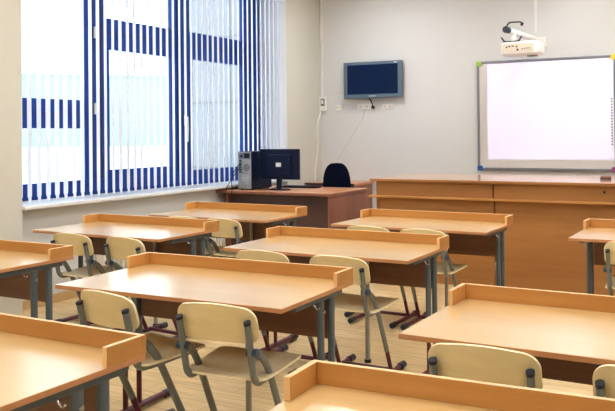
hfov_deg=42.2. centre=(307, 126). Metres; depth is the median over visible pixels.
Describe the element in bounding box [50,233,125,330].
chair
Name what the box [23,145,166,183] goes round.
ground
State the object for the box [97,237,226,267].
radiator
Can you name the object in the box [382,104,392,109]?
wall socket
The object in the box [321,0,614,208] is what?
wall
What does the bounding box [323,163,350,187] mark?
office chair
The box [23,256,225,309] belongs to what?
baseboard
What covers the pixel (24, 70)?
building
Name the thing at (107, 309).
chair
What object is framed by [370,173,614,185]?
countertop
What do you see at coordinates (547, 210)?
counter
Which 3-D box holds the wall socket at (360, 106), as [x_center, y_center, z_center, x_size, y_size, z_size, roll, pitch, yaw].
[0.781,-0.269,10.440,0.245,0.065,0.015,-1,-1,29]
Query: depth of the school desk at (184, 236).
5.85 m
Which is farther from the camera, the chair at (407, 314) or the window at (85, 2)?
the window at (85, 2)
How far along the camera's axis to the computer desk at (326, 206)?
8.47 m
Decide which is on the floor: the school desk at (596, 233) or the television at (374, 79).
the school desk at (596, 233)
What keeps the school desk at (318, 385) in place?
on the floor
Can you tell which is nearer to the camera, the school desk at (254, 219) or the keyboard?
the school desk at (254, 219)
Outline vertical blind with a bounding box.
[21,0,279,202]
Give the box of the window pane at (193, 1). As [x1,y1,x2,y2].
[189,0,239,169]
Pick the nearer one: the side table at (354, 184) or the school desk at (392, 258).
the school desk at (392, 258)
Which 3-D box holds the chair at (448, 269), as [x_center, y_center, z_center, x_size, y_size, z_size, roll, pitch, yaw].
[0.929,1.081,5.803,0.400,0.738,0.586,-1,-1,29]
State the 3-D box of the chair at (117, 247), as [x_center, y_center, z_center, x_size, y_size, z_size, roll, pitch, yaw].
[-1.073,1.098,5.517,0.400,0.738,0.586,-1,-1,35]
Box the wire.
[335,109,365,162]
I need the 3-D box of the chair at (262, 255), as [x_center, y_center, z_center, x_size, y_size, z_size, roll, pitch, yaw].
[-0.142,1.083,4.861,0.400,0.738,0.586,-1,-1,29]
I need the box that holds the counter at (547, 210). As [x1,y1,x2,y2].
[368,173,614,295]
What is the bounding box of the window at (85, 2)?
[22,0,259,200]
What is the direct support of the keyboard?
on the computer desk at (326, 206)
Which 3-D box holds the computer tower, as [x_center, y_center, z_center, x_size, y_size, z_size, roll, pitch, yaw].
[-0.595,0.486,8.985,0.180,0.425,0.432,-1,-1,29]
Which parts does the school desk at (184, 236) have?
leg, rail, modesty panel, leg, rail, leg, leg, rail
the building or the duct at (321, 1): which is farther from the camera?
the building
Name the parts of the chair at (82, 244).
frame, leg, backrest, frame, seat, leg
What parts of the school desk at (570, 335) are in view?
rail, rail, modesty panel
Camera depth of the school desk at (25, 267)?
4.47 m
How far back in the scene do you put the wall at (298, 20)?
8.29 m
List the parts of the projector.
drop post, port panel, wall plate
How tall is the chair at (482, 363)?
0.738 m
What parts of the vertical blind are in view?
chain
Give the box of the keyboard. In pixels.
[282,185,320,187]
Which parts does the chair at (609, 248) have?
backrest, frame, seat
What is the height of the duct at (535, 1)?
0.775 m
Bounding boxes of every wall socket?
[336,105,342,109]
[358,103,375,108]
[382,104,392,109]
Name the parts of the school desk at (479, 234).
rail, modesty panel, rail, leg, leg, leg, rail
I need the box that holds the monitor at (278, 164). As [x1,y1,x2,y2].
[258,149,299,190]
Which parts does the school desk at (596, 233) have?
rail, leg, leg, rail, modesty panel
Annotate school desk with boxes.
[0,240,72,319]
[0,313,145,410]
[33,213,219,338]
[55,252,352,410]
[148,201,306,240]
[223,226,448,374]
[268,359,614,410]
[331,209,513,316]
[398,283,614,384]
[568,218,614,293]
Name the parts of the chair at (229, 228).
frame, leg, seat, backrest, frame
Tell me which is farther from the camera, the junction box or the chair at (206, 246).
the junction box
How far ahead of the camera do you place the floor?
5.08 m
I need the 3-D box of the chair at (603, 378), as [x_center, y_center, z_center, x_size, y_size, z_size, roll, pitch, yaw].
[1.125,1.048,2.486,0.400,0.738,0.586,-1,-1,29]
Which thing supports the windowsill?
attached to the wall at (298, 20)
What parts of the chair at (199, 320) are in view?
knob, frame, leg, backrest, seat, knob, leg, frame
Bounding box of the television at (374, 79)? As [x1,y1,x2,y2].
[344,60,402,98]
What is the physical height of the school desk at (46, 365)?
0.790 m
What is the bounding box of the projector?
[501,21,546,56]
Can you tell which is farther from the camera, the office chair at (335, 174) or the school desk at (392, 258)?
the office chair at (335, 174)
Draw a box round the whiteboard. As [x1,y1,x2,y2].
[476,54,614,171]
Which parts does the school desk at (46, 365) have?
modesty panel, rail, leg, leg, rail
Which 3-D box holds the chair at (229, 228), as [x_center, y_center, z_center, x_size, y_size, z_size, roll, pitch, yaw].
[-0.545,1.103,6.649,0.400,0.738,0.586,-1,-1,33]
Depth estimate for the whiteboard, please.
9.28 m
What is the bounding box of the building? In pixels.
[22,68,166,147]
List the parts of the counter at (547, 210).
panel, panel, panel, panel, panel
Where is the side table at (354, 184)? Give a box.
[304,181,373,208]
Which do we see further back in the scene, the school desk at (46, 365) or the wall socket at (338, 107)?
the wall socket at (338, 107)
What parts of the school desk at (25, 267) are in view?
modesty panel, leg, rail, leg, rail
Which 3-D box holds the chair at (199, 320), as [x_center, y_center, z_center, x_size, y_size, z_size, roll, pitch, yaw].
[-0.267,1.070,3.428,0.400,0.738,0.586,-1,-1,23]
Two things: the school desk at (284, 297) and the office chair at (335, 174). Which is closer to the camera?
the school desk at (284, 297)
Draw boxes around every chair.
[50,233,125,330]
[75,289,204,410]
[103,236,177,335]
[169,216,226,256]
[175,302,300,410]
[205,218,243,257]
[236,250,327,374]
[309,255,406,369]
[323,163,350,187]
[346,226,419,328]
[400,229,467,329]
[428,343,542,388]
[592,364,614,398]
[603,241,614,295]
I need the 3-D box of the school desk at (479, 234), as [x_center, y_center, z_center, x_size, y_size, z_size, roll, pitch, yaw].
[0.900,1.062,6.062,1.200,0.790,0.802,-1,-1,30]
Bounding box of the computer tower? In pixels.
[238,151,271,189]
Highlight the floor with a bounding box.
[19,262,593,410]
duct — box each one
[320,0,323,96]
[534,0,537,32]
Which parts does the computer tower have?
plate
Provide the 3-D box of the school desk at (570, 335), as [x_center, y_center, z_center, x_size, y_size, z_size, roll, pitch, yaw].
[1.031,1.030,2.757,1.200,0.790,0.802,-1,-1,30]
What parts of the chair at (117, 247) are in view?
frame, leg, backrest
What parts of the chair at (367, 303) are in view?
backrest, knob, seat, frame, leg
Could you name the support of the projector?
attached to the wall at (432, 128)
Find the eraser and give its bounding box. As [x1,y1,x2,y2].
[600,176,610,179]
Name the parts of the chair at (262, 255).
backrest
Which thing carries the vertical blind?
attached to the wall at (298, 20)
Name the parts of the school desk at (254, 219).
rail, modesty panel, leg, rail, rail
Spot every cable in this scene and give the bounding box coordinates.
[225,163,240,245]
[315,111,321,180]
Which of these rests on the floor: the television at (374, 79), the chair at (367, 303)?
the chair at (367, 303)
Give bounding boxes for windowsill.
[22,179,288,209]
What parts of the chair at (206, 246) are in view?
backrest, seat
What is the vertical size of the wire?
0.962 m
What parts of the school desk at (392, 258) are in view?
rail, modesty panel, rail, leg, leg, leg, rail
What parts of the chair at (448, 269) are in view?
leg, backrest, frame, leg, seat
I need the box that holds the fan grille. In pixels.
[243,164,249,170]
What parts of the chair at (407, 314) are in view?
backrest, leg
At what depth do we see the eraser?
7.15 m
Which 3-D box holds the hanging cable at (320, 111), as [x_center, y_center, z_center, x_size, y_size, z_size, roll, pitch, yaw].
[0.138,0.640,10.650,0.025,1.734,0.207,-1,-1,33]
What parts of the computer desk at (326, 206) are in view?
panel, modesty panel, panel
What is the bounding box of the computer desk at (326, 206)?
[216,186,367,258]
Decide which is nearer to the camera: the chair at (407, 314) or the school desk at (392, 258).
the school desk at (392, 258)
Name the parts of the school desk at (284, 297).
rail, leg, modesty panel, leg, rail, leg, leg, rail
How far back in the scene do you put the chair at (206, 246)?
6.65 m
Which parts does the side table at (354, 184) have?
panel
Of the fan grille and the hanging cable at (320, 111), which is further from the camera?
the hanging cable at (320, 111)
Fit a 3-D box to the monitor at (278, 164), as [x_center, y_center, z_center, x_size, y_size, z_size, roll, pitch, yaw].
[-0.306,0.469,8.774,0.500,0.450,0.170,-1,-1,29]
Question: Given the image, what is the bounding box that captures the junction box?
[319,97,326,110]
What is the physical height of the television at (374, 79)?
0.470 m
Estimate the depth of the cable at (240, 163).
8.75 m
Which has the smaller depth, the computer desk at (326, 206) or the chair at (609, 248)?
the chair at (609, 248)
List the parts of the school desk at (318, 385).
rail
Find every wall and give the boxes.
[0,0,321,314]
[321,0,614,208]
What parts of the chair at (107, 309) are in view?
frame, backrest, leg, frame, leg, seat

